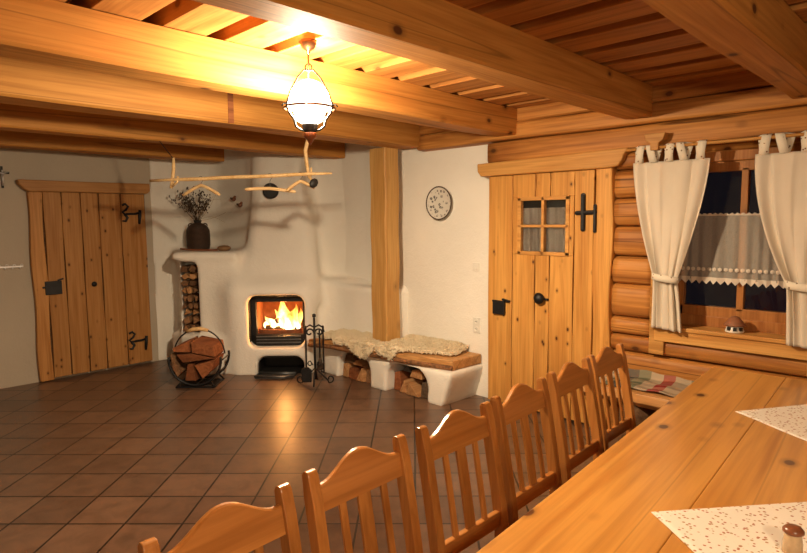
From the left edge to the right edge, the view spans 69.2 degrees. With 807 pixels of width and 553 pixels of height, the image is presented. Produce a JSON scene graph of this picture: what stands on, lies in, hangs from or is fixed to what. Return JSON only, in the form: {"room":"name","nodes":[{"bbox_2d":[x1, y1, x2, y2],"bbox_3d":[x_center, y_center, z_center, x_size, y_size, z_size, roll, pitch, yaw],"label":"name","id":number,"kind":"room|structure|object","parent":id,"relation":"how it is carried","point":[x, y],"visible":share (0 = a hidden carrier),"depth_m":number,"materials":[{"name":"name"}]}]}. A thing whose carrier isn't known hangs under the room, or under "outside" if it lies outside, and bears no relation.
{"room":"traditional dwelling","nodes":[
{"label":"traditional dwelling","id":0,"kind":"room"},
{"bbox_2d":[0,148,158,388],"bbox_3d":[-4.429,-0.188,5.800,0.200,2.740,7.387,5,8,44],"label":"wall","id":1,"kind":"structure","parent":0,"point":[18,356],"depth_m":6.15,"materials":[{"name":"grey paint"}]},
{"bbox_2d":[0,166,8,187],"bbox_3d":[-4.066,-1.008,5.930,0.044,0.220,0.130,5,8,44],"label":"crucifix","id":2,"kind":"object","parent":1,"relation":"attached to","point":[2,173],"visible":1,"depth_m":5.93,"materials":[{"name":"wood"}]},
{"bbox_2d":[0,264,22,269],"bbox_3d":[-4.128,-0.090,5.948,0.040,0.052,0.460,5,8,44],"label":"strip","id":3,"kind":"object","parent":1,"relation":"attached to","point":[20,265],"visible":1,"depth_m":6.04,"materials":[{"name":"wood"}]},
{"bbox_2d":[15,179,151,381],"bbox_3d":[-3.490,0.018,6.573,0.100,2.145,1.343,5,8,44],"label":"door","id":4,"kind":"structure","parent":1,"relation":"in","point":[88,244],"depth_m":6.52,"materials":[{"name":"brown wood"}]},
{"bbox_2d":[0,359,617,552],"bbox_3d":[-0.709,1.516,2.583,10.210,0.100,7.687,5,8,44],"label":"floor","id":5,"kind":"structure","parent":0,"point":[115,460],"depth_m":4.35,"materials":[{"name":"tile"}]},
{"bbox_2d":[167,327,229,387],"bbox_3d":[-2.135,0.826,6.122,0.556,0.608,0.337,-1,6,-1],"label":"basket","id":6,"kind":"object","parent":5,"relation":"on","point":[211,381],"visible":0.83,"depth_m":6.08,"materials":[{"name":"black metal"}]},
{"bbox_2d":[171,352,189,376],"bbox_3d":[-2.320,0.890,6.115,0.095,0.236,0.341,-1,6,-1],"label":"log","id":7,"kind":"object","parent":6,"relation":"in","point":[178,366],"visible":0.54,"depth_m":6.00,"materials":[{"name":"brown wood"}]},
{"bbox_2d":[186,360,200,380],"bbox_3d":[-2.173,0.963,6.126,0.110,0.173,0.341,-1,6,-1],"label":"log","id":8,"kind":"object","parent":6,"relation":"in","point":[192,374],"visible":0.57,"depth_m":5.96,"materials":[{"name":"brown wood"}]},
{"bbox_2d":[177,378,223,387],"bbox_3d":[-2.132,1.121,6.150,0.400,0.014,0.320,-1,6,-1],"label":"tray","id":9,"kind":"object","parent":6,"relation":"on","point":[194,384],"depth_m":6.07,"materials":[{"name":"black metal"}]},
{"bbox_2d":[195,353,223,377],"bbox_3d":[-2.027,0.931,6.133,0.209,0.194,0.341,-1,6,-1],"label":"log","id":10,"kind":"object","parent":6,"relation":"in","point":[204,367],"visible":0.73,"depth_m":5.97,"materials":[{"name":"brown wood"}]},
{"bbox_2d":[177,351,222,362],"bbox_3d":[-2.118,0.815,6.119,0.382,0.090,0.351,-1,6,-1],"label":"log","id":11,"kind":"object","parent":10,"relation":"on","point":[184,357],"visible":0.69,"depth_m":5.95,"materials":[{"name":"brown wood"}]},
{"bbox_2d":[173,336,197,351],"bbox_3d":[-2.262,0.705,6.108,0.171,0.104,0.346,-1,6,-1],"label":"log","id":12,"kind":"object","parent":11,"relation":"on","point":[185,346],"visible":0.84,"depth_m":5.94,"materials":[{"name":"brown wood"}]},
{"bbox_2d":[191,336,223,356],"bbox_3d":[-2.042,0.727,6.119,0.237,0.155,0.353,-1,6,-1],"label":"log","id":13,"kind":"object","parent":11,"relation":"on","point":[203,345],"visible":0.91,"depth_m":5.97,"materials":[{"name":"brown wood"}]},
{"bbox_2d":[138,482,301,552],"bbox_3d":[-0.285,1.085,1.383,0.503,0.980,0.418,4,7,42],"label":"dining chair","id":14,"kind":"object","parent":5,"relation":"on","point":[228,527],"visible":1,"depth_m":1.52,"materials":[{"name":"brown wood"}]},
{"bbox_2d":[254,371,296,378],"bbox_3d":[-1.397,1.080,6.393,0.440,0.036,0.213,-1,6,-1],"label":"tray","id":15,"kind":"object","parent":5,"relation":"on","point":[280,374],"visible":1,"depth_m":6.41,"materials":[{"name":"grey metal"}]},
{"bbox_2d":[297,314,333,386],"bbox_3d":[-0.926,0.753,6.099,0.283,0.741,0.283,5,8,44],"label":"stand","id":16,"kind":"object","parent":5,"relation":"on","point":[314,330],"visible":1,"depth_m":6.09,"materials":[{"name":"black metal"}]},
{"bbox_2d":[301,325,311,381],"bbox_3d":[-1.015,0.808,6.102,0.110,0.600,0.023,-1,6,-1],"label":"shovel","id":17,"kind":"object","parent":16,"relation":"hanging from","point":[306,372],"visible":1,"depth_m":6.11,"materials":[{"name":"black metal"}]},
{"bbox_2d":[317,330,322,369],"bbox_3d":[-0.881,0.771,6.162,0.067,0.420,0.070,5,8,44],"label":"brush","id":18,"kind":"object","parent":16,"relation":"hanging from","point":[320,360],"visible":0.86,"depth_m":6.16,"materials":[{"name":"black metal"}]},
{"bbox_2d":[321,325,324,372],"bbox_3d":[-0.847,0.759,6.101,0.045,0.505,0.022,-1,6,-1],"label":"poker","id":19,"kind":"object","parent":16,"relation":"hanging from","point":[323,371],"visible":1,"depth_m":6.09,"materials":[{"name":"black metal"}]},
{"bbox_2d":[149,149,482,405],"bbox_3d":[-1.188,-0.213,6.284,3.866,2.680,1.651,5,8,44],"label":"fireplace","id":20,"kind":"object","parent":5,"relation":"on","point":[288,248],"visible":0.76,"depth_m":6.72,"materials":[{"name":"white paint"}]},
{"bbox_2d":[184,321,193,330],"bbox_3d":[-2.491,0.582,6.830,0.053,0.078,0.270,-1,6,-1],"label":"log","id":21,"kind":"object","parent":20,"relation":"in","point":[187,326],"visible":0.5,"depth_m":6.74,"materials":[{"name":"brown wood"}]},
{"bbox_2d":[183,314,196,323],"bbox_3d":[-2.479,0.492,6.815,0.078,0.084,0.270,-1,6,-1],"label":"log","id":22,"kind":"object","parent":21,"relation":"on","point":[188,319],"visible":0.68,"depth_m":6.68,"materials":[{"name":"brown wood"}]},
{"bbox_2d":[185,308,195,314],"bbox_3d":[-2.477,0.393,6.845,0.071,0.066,0.270,-1,6,-1],"label":"log","id":23,"kind":"object","parent":22,"relation":"on","point":[188,310],"visible":0.61,"depth_m":6.73,"materials":[{"name":"brown wood"}]},
{"bbox_2d":[186,220,209,248],"bbox_3d":[-2.498,-0.505,7.117,0.280,0.360,0.280,5,8,44],"label":"vase","id":24,"kind":"object","parent":20,"relation":"on","point":[197,233],"visible":0.92,"depth_m":7.01,"materials":[{"name":"brown ceramic"}]},
{"bbox_2d":[169,186,225,220],"bbox_3d":[-2.491,-0.839,7.035,0.497,0.503,0.496,5,8,44],"label":"twigs","id":25,"kind":"object","parent":24,"relation":"in","point":[190,205],"visible":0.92,"depth_m":7.08,"materials":[{"name":"brown plant"}]},
{"bbox_2d":[180,245,230,250],"bbox_3d":[-2.254,-0.318,6.660,0.573,0.072,0.154,-1,6,-1],"label":"ladle","id":26,"kind":"object","parent":20,"relation":"in","point":[222,247],"visible":0.95,"depth_m":6.65,"materials":[{"name":"brown wood"}]},
{"bbox_2d":[217,245,230,250],"bbox_3d":[-2.045,-0.320,6.664,0.156,0.072,0.156,5,8,44],"label":"bowl","id":27,"kind":"object","parent":26,"relation":"on","point":[223,247],"depth_m":6.61,"materials":[{"name":"brown wood"}]},
{"bbox_2d":[256,335,300,343],"bbox_3d":[-1.407,0.711,6.596,0.500,0.085,0.015,-1,6,-1],"label":"grille","id":28,"kind":"object","parent":20,"relation":"attached to","point":[260,339],"depth_m":6.60,"materials":[{"name":"grey metal"}]},
{"bbox_2d":[265,325,296,329],"bbox_3d":[-1.412,0.598,6.770,0.361,0.078,0.080,0,6,2],"label":"log","id":29,"kind":"object","parent":20,"relation":"in","point":[268,327],"visible":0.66,"depth_m":6.74,"materials":[{"name":"brown wood"}]},
{"bbox_2d":[264,302,302,329],"bbox_3d":[-1.402,0.433,6.782,0.461,0.429,0.226,-1,6,-5],"label":"fire","id":30,"kind":"object","parent":20,"relation":"in","point":[287,319],"visible":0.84,"depth_m":6.76,"materials":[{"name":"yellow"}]},
{"bbox_2d":[308,338,480,370],"bbox_3d":[-0.116,0.753,6.041,1.903,0.095,0.567,4,7,36],"label":"seat","id":31,"kind":"object","parent":20,"relation":"on","point":[465,359],"visible":0.6,"depth_m":5.54,"materials":[{"name":"brown wood"}]},
{"bbox_2d":[318,328,380,359],"bbox_3d":[-0.503,0.708,6.236,0.876,0.227,0.455,5,8,44],"label":"sheepskin","id":32,"kind":"object","parent":31,"relation":"on","point":[359,343],"visible":0.96,"depth_m":6.05,"materials":[{"name":"beige fur"}]},
{"bbox_2d":[370,147,399,341],"bbox_3d":[-0.189,-0.295,6.018,0.235,1.998,0.208,5,8,44],"label":"wooden post","id":33,"kind":"object","parent":31,"relation":"on","point":[384,180],"visible":0.98,"depth_m":5.93,"materials":[{"name":"brown wood"}]},
{"bbox_2d":[373,334,468,360],"bbox_3d":[0.192,0.716,5.748,0.839,0.191,0.605,4,7,41],"label":"sheepskin","id":34,"kind":"object","parent":31,"relation":"on","point":[413,343],"visible":1,"depth_m":5.67,"materials":[{"name":"beige fur"}]},
{"bbox_2d":[343,362,356,376],"bbox_3d":[-0.537,1.006,6.470,0.099,0.159,0.270,5,8,44],"label":"log","id":35,"kind":"object","parent":5,"relation":"on","point":[347,366],"visible":0.44,"depth_m":6.37,"materials":[{"name":"brown wood"}]},
{"bbox_2d":[345,353,358,362],"bbox_3d":[-0.495,0.876,6.416,0.148,0.094,0.270,5,8,44],"label":"log","id":36,"kind":"object","parent":35,"relation":"on","point":[351,358],"visible":0.47,"depth_m":6.31,"materials":[{"name":"brown wood"}]},
{"bbox_2d":[349,366,368,379],"bbox_3d":[-0.457,1.028,6.382,0.128,0.129,0.270,5,8,44],"label":"log","id":37,"kind":"object","parent":5,"relation":"on","point":[354,372],"visible":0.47,"depth_m":6.28,"materials":[{"name":"brown wood"}]},
{"bbox_2d":[302,434,422,552],"bbox_3d":[0.029,1.047,1.748,0.503,0.980,0.418,5,8,43],"label":"dining chair","id":38,"kind":"object","parent":5,"relation":"on","point":[362,469],"visible":1,"depth_m":1.85,"materials":[{"name":"brown wood"}]},
{"bbox_2d":[357,366,369,381],"bbox_3d":[-0.370,1.028,6.284,0.116,0.147,0.270,5,8,44],"label":"log","id":39,"kind":"object","parent":5,"relation":"on","point":[362,375],"visible":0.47,"depth_m":6.18,"materials":[{"name":"brown wood"}]},
{"bbox_2d":[353,359,368,366],"bbox_3d":[-0.387,0.912,6.301,0.194,0.053,0.270,5,8,44],"label":"log","id":40,"kind":"object","parent":39,"relation":"on","point":[363,363],"visible":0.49,"depth_m":6.22,"materials":[{"name":"brown wood"}]},
{"bbox_2d":[366,369,370,382],"bbox_3d":[-0.263,1.034,6.208,0.109,0.149,0.270,5,8,44],"label":"log","id":41,"kind":"object","parent":5,"relation":"on","point":[368,378],"visible":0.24,"depth_m":6.12,"materials":[{"name":"brown wood"}]},
{"bbox_2d":[394,370,411,390],"bbox_3d":[0.031,1.031,5.950,0.099,0.198,0.270,5,8,44],"label":"log","id":42,"kind":"object","parent":5,"relation":"on","point":[400,376],"visible":0.46,"depth_m":5.85,"materials":[{"name":"brown wood"}]},
{"bbox_2d":[400,378,419,392],"bbox_3d":[0.090,1.074,5.870,0.096,0.127,0.270,5,8,44],"label":"log","id":43,"kind":"object","parent":5,"relation":"on","point":[405,382],"visible":0.45,"depth_m":5.78,"materials":[{"name":"brown wood"}]},
{"bbox_2d":[403,366,417,371],"bbox_3d":[0.130,0.905,5.883,0.124,0.058,0.270,5,8,44],"label":"log","id":44,"kind":"object","parent":43,"relation":"on","point":[408,368],"visible":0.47,"depth_m":5.79,"materials":[{"name":"brown wood"}]},
{"bbox_2d":[406,379,426,396],"bbox_3d":[0.176,1.089,5.760,0.165,0.117,0.270,5,8,44],"label":"log","id":45,"kind":"object","parent":5,"relation":"on","point":[414,388],"visible":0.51,"depth_m":5.69,"materials":[{"name":"brown wood"}]},
{"bbox_2d":[410,369,425,379],"bbox_3d":[0.211,0.938,5.767,0.157,0.085,0.270,5,8,44],"label":"log","id":46,"kind":"object","parent":45,"relation":"on","point":[416,373],"visible":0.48,"depth_m":5.66,"materials":[{"name":"brown wood"}]},
{"bbox_2d":[421,381,427,398],"bbox_3d":[0.294,1.074,5.686,0.099,0.159,0.270,5,8,44],"label":"log","id":47,"kind":"object","parent":5,"relation":"on","point":[424,391],"visible":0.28,"depth_m":5.59,"materials":[{"name":"brown wood"}]},
{"bbox_2d":[415,401,508,552],"bbox_3d":[0.369,1.010,2.101,0.503,0.980,0.418,5,8,44],"label":"dining chair","id":48,"kind":"object","parent":5,"relation":"on","point":[459,429],"visible":0.97,"depth_m":2.20,"materials":[{"name":"brown wood"}]},
{"bbox_2d":[490,377,561,526],"bbox_3d":[0.687,0.973,2.458,0.503,0.980,0.418,5,7,42],"label":"dining chair","id":49,"kind":"object","parent":5,"relation":"on","point":[522,400],"visible":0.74,"depth_m":2.55,"materials":[{"name":"brown wood"}]},
{"bbox_2d":[546,357,603,484],"bbox_3d":[1.015,0.933,2.839,0.503,0.980,0.418,4,7,42],"label":"dining chair","id":50,"kind":"object","parent":5,"relation":"on","point":[571,377],"visible":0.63,"depth_m":2.92,"materials":[{"name":"brown wood"}]},
{"bbox_2d":[587,343,635,451],"bbox_3d":[1.315,0.898,3.180,0.503,0.980,0.418,5,8,43],"label":"dining chair","id":51,"kind":"object","parent":5,"relation":"on","point":[607,360],"visible":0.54,"depth_m":3.29,"materials":[{"name":"brown wood"}]},
{"bbox_2d":[583,374,673,440],"bbox_3d":[2.644,1.111,3.356,3.300,0.500,0.432,5,8,44],"label":"bench","id":52,"kind":"object","parent":5,"relation":"on","point":[646,403],"visible":0.13,"depth_m":4.07,"materials":[{"name":"brown wood"}]},
{"bbox_2d":[599,368,693,396],"bbox_3d":[1.865,0.763,4.113,0.951,0.076,0.337,5,8,44],"label":"plaid blanket","id":53,"kind":"object","parent":52,"relation":"on","point":[643,380],"visible":0.41,"depth_m":4.23,"materials":[{"name":"fabric"}]},
{"bbox_2d":[476,367,806,552],"bbox_3d":[1.056,1.134,1.950,0.979,0.750,3.979,4,7,40],"label":"dining table","id":54,"kind":"object","parent":5,"relation":"on","point":[695,451],"visible":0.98,"depth_m":2.17,"materials":[{"name":"brown wood"}]},
{"bbox_2d":[651,502,806,552],"bbox_3d":[1.132,0.785,1.628,0.600,0.004,0.600,-1,6,-6],"label":"table cloth","id":55,"kind":"object","parent":54,"relation":"on","point":[750,528],"visible":0.94,"depth_m":1.80,"materials":[{"name":"beige fabric"}]},
{"bbox_2d":[781,523,804,552],"bbox_3d":[1.097,0.741,1.647,0.054,0.081,0.054,5,8,44],"label":"salt shaker","id":56,"kind":"object","parent":55,"relation":"on","point":[792,541],"visible":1,"depth_m":1.63,"materials":[{"name":"beige"}]},
{"bbox_2d":[735,404,806,440],"bbox_3d":[1.950,0.678,2.662,0.560,0.004,0.550,-2,6,-13],"label":"table cloth","id":57,"kind":"object","parent":54,"relation":"on","point":[792,420],"visible":1,"depth_m":2.77,"materials":[{"name":"beige fabric"}]},
{"bbox_2d":[342,143,488,397],"bbox_3d":[-0.465,-0.328,6.892,3.980,2.740,0.300,5,8,44],"label":"wall","id":58,"kind":"structure","parent":0,"point":[437,257],"depth_m":5.92,"materials":[{"name":"white paint"}]},
{"bbox_2d":[426,186,451,219],"bbox_3d":[0.359,-0.727,5.791,0.333,0.333,0.048,5,8,44],"label":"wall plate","id":59,"kind":"object","parent":58,"relation":"attached to","point":[438,200],"visible":1,"depth_m":5.79,"materials":[{"name":"beige ceramic"}]},
{"bbox_2d":[473,317,479,332],"bbox_3d":[0.701,0.467,5.623,0.082,0.150,0.018,5,8,44],"label":"wall socket","id":60,"kind":"object","parent":58,"relation":"attached to","point":[476,321],"visible":1,"depth_m":5.62,"materials":[{"name":"white plastic"}]},
{"bbox_2d":[473,262,479,270],"bbox_3d":[0.691,-0.090,5.570,0.082,0.082,0.025,5,8,44],"label":"light switch","id":61,"kind":"object","parent":58,"relation":"attached to","point":[476,266],"visible":1,"depth_m":5.56,"materials":[{"name":"white plastic"}]},
{"bbox_2d":[55,0,806,119],"bbox_3d":[-0.837,-1.220,2.211,10.210,0.140,7.387,5,8,44],"label":"ceiling","id":62,"kind":"structure","parent":0,"point":[631,38],"depth_m":3.05,"materials":[{"name":"brown wood"}]},
{"bbox_2d":[0,130,224,162],"bbox_3d":[-4.380,-1.261,4.839,0.258,0.226,6.200,5,8,44],"label":"ceiling beam","id":63,"kind":"structure","parent":62,"relation":"attached to","point":[8,139],"depth_m":6.05,"materials":[{"name":"brown wood"}]},
{"bbox_2d":[0,103,344,158],"bbox_3d":[-3.188,-1.217,4.276,0.218,0.226,7.040,5,8,44],"label":"ceiling beam","id":64,"kind":"structure","parent":62,"relation":"attached to","point":[18,118],"depth_m":5.16,"materials":[{"name":"brown wood"}]},
{"bbox_2d":[0,56,420,148],"bbox_3d":[-2.327,-1.140,3.397,0.262,0.226,6.965,5,8,44],"label":"ceiling beam","id":65,"kind":"structure","parent":62,"relation":"attached to","point":[22,82],"depth_m":4.00,"materials":[{"name":"brown wood"}]},
{"bbox_2d":[149,140,331,188],"bbox_3d":[-1.401,-0.978,5.024,1.603,0.453,0.192,0,6,9],"label":"rail","id":66,"kind":"object","parent":65,"relation":"hanging from","point":[313,183],"visible":1,"depth_m":4.99,"materials":[{"name":"brown wood"}]},
{"bbox_2d":[182,176,219,195],"bbox_3d":[-1.747,-0.778,5.047,0.341,0.172,0.018,0,6,5],"label":"clothes hanger","id":67,"kind":"object","parent":66,"relation":"hanging from","point":[199,185],"visible":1,"depth_m":5.04,"materials":[{"name":"brown wood"}]},
{"bbox_2d":[245,173,295,192],"bbox_3d":[-1.139,-0.795,4.991,0.432,0.168,0.018,-1,6,-2],"label":"clothes hanger","id":68,"kind":"object","parent":66,"relation":"hanging from","point":[248,188],"visible":0.98,"depth_m":4.99,"materials":[{"name":"brown wood"}]},
{"bbox_2d":[286,172,314,191],"bbox_3d":[-0.876,-0.802,4.966,0.252,0.168,0.018,-2,6,-15],"label":"clothes hanger","id":69,"kind":"object","parent":66,"relation":"hanging from","point":[290,187],"visible":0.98,"depth_m":4.96,"materials":[{"name":"brown wood"}]},
{"bbox_2d":[0,0,517,136],"bbox_3d":[-1.513,-1.070,2.598,0.228,0.226,6.940,5,8,44],"label":"ceiling beam","id":70,"kind":"structure","parent":62,"relation":"attached to","point":[52,32],"depth_m":2.99,"materials":[{"name":"brown wood"}]},
{"bbox_2d":[281,38,337,144],"bbox_3d":[-0.503,-0.967,3.078,0.292,0.536,0.306,5,8,44],"label":"hanging lamp","id":71,"kind":"object","parent":62,"relation":"hanging from","point":[309,96],"visible":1,"depth_m":3.04,"materials":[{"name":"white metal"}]},
{"bbox_2d":[193,0,652,119],"bbox_3d":[-0.688,-0.997,1.771,0.208,0.226,6.890,5,8,44],"label":"ceiling beam","id":72,"kind":"structure","parent":62,"relation":"attached to","point":[443,34],"depth_m":2.66,"materials":[{"name":"brown wood"}]},
{"bbox_2d":[642,0,806,98],"bbox_3d":[0.069,-0.936,1.064,0.213,0.226,6.920,5,8,44],"label":"ceiling beam","id":73,"kind":"structure","parent":62,"relation":"attached to","point":[767,38],"depth_m":2.43,"materials":[{"name":"brown wood"}]},
{"bbox_2d":[417,71,806,425],"bbox_3d":[2.731,-0.021,3.637,6.900,2.703,0.318,5,8,44],"label":"wall","id":74,"kind":"structure","parent":0,"point":[744,104],"depth_m":4.38,"materials":[{"name":"brown wood"}]},
{"bbox_2d":[477,148,630,428],"bbox_3d":[1.221,0.100,4.982,1.389,2.225,0.160,5,8,44],"label":"door","id":75,"kind":"structure","parent":74,"relation":"in","point":[552,226],"depth_m":4.94,"materials":[{"name":"brown wood"}]},
{"bbox_2d":[626,132,804,151],"bbox_3d":[2.338,-0.919,3.699,1.860,0.120,0.110,5,8,44],"label":"curtain rod","id":76,"kind":"object","parent":74,"relation":"attached to","point":[655,140],"visible":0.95,"depth_m":4.12,"materials":[{"name":"brown wood"}]},
{"bbox_2d":[633,139,709,332],"bbox_3d":[1.869,-0.271,4.159,0.519,1.338,0.104,5,8,44],"label":"curtain","id":77,"kind":"object","parent":76,"relation":"hanging from","point":[669,193],"visible":1,"depth_m":4.16,"materials":[{"name":"fabric"}]},
{"bbox_2d":[755,130,806,348],"bbox_3d":[2.455,-0.215,3.596,0.569,1.351,0.104,5,8,44],"label":"curtain","id":78,"kind":"object","parent":76,"relation":"hanging from","point":[781,177],"visible":1,"depth_m":3.65,"materials":[{"name":"fabric"}]},
{"bbox_2d":[648,145,806,376],"bbox_3d":[2.305,-0.151,4.021,1.100,1.510,0.280,5,8,44],"label":"window","id":79,"kind":"structure","parent":74,"relation":"in","point":[705,308],"depth_m":4.10,"materials":[{"name":"brown wood"}]},
{"bbox_2d":[679,212,784,288],"bbox_3d":[2.321,-0.186,4.027,0.870,0.509,0.034,5,8,44],"label":"cafe curtain","id":80,"kind":"object","parent":79,"relation":"hanging from","point":[692,279],"visible":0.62,"depth_m":4.07,"materials":[{"name":"beige fabric"}]},
{"bbox_2d":[724,316,745,333],"bbox_3d":[2.275,0.326,4.016,0.133,0.112,0.136,4,7,37],"label":"house","id":81,"kind":"object","parent":79,"relation":"on","point":[734,324],"visible":1,"depth_m":3.98,"materials":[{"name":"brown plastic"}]},
{"bbox_3d":[-2.376,0.246,6.837,0.219,0.074,0.219,5,8,44],"label":"log","id":82,"kind":"object","parent":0,"visible":0},
{"bbox_2d":[193,285,198,292],"bbox_3d":[-2.375,0.145,6.802,0.050,0.076,0.270,-1,6,-1],"label":"log","id":83,"kind":"object","parent":82,"relation":"on","point":[196,288],"visible":0.51,"depth_m":6.70,"materials":[{"name":"brown wood"}]},
{"bbox_2d":[189,279,198,285],"bbox_3d":[-2.398,0.069,6.782,0.080,0.066,0.270,-1,6,-1],"label":"log","id":84,"kind":"object","parent":83,"relation":"on","point":[195,282],"visible":0.62,"depth_m":6.65,"materials":[{"name":"brown wood"}]},
{"bbox_2d":[189,272,197,279],"bbox_3d":[-2.403,-0.008,6.791,0.082,0.069,0.270,-1,6,-1],"label":"log","id":85,"kind":"object","parent":84,"relation":"on","point":[193,276],"visible":0.68,"depth_m":6.66,"materials":[{"name":"brown wood"}]},
{"bbox_2d":[189,264,197,272],"bbox_3d":[-2.408,-0.098,6.799,0.087,0.090,0.270,-1,6,-1],"label":"log","id":86,"kind":"object","parent":85,"relation":"on","point":[193,268],"visible":0.61,"depth_m":6.67,"materials":[{"name":"brown wood"}]},
{"bbox_3d":[-2.515,0.149,6.811,0.218,0.072,0.218,5,8,44],"label":"log","id":87,"kind":"object","parent":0,"visible":0},
{"bbox_2d":[181,279,191,285],"bbox_3d":[-2.500,0.066,6.799,0.088,0.068,0.270,-1,6,-1],"label":"log","id":88,"kind":"object","parent":87,"relation":"on","point":[185,282],"visible":0.6,"depth_m":6.67,"materials":[{"name":"brown wood"}]},
{"bbox_2d":[181,272,192,279],"bbox_3d":[-2.497,-0.010,6.811,0.092,0.073,0.270,-1,6,-1],"label":"log","id":89,"kind":"object","parent":88,"relation":"on","point":[185,276],"visible":0.63,"depth_m":6.68,"materials":[{"name":"brown wood"}]},
{"bbox_2d":[181,264,192,272],"bbox_3d":[-2.502,-0.096,6.791,0.077,0.079,0.270,-1,6,-1],"label":"log","id":90,"kind":"object","parent":89,"relation":"on","point":[185,268],"visible":0.73,"depth_m":6.66,"materials":[{"name":"brown wood"}]},
{"bbox_3d":[-2.426,0.579,6.868,0.225,0.080,0.225,5,8,44],"label":"log","id":91,"kind":"object","parent":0,"visible":0},
{"bbox_2d":[193,314,199,323],"bbox_3d":[-2.371,0.489,6.826,0.072,0.085,0.270,-1,6,-1],"label":"log","id":92,"kind":"object","parent":91,"relation":"on","point":[196,318],"visible":0.51,"depth_m":6.70,"materials":[{"name":"brown wood"}]},
{"bbox_2d":[193,307,199,314],"bbox_3d":[-2.377,0.398,6.828,0.074,0.063,0.270,-1,6,-1],"label":"log","id":93,"kind":"object","parent":92,"relation":"on","point":[197,310],"visible":0.51,"depth_m":6.70,"materials":[{"name":"brown wood"}]},
{"bbox_2d":[188,301,198,308],"bbox_3d":[-2.437,0.325,6.823,0.057,0.068,0.270,-1,6,-1],"label":"log","id":94,"kind":"object","parent":93,"relation":"on","point":[191,305],"visible":0.56,"depth_m":6.69,"materials":[{"name":"brown wood"}]},
{"bbox_2d":[187,293,198,301],"bbox_3d":[-2.440,0.240,6.792,0.058,0.085,0.270,-1,6,-1],"label":"log","id":95,"kind":"object","parent":94,"relation":"on","point":[190,298],"visible":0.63,"depth_m":6.68,"materials":[{"name":"brown wood"}]},
{"bbox_2d":[187,285,197,293],"bbox_3d":[-2.444,0.144,6.798,0.060,0.085,0.270,-1,6,-1],"label":"log","id":96,"kind":"object","parent":95,"relation":"on","point":[190,289],"visible":0.52,"depth_m":6.67,"materials":[{"name":"brown wood"}]},
{"bbox_2d":[194,302,199,307],"bbox_3d":[-2.375,0.325,6.810,0.048,0.055,0.270,-1,6,-1],"label":"log","id":97,"kind":"object","parent":93,"relation":"on","point":[196,305],"visible":0.5,"depth_m":6.68,"materials":[{"name":"brown wood"}]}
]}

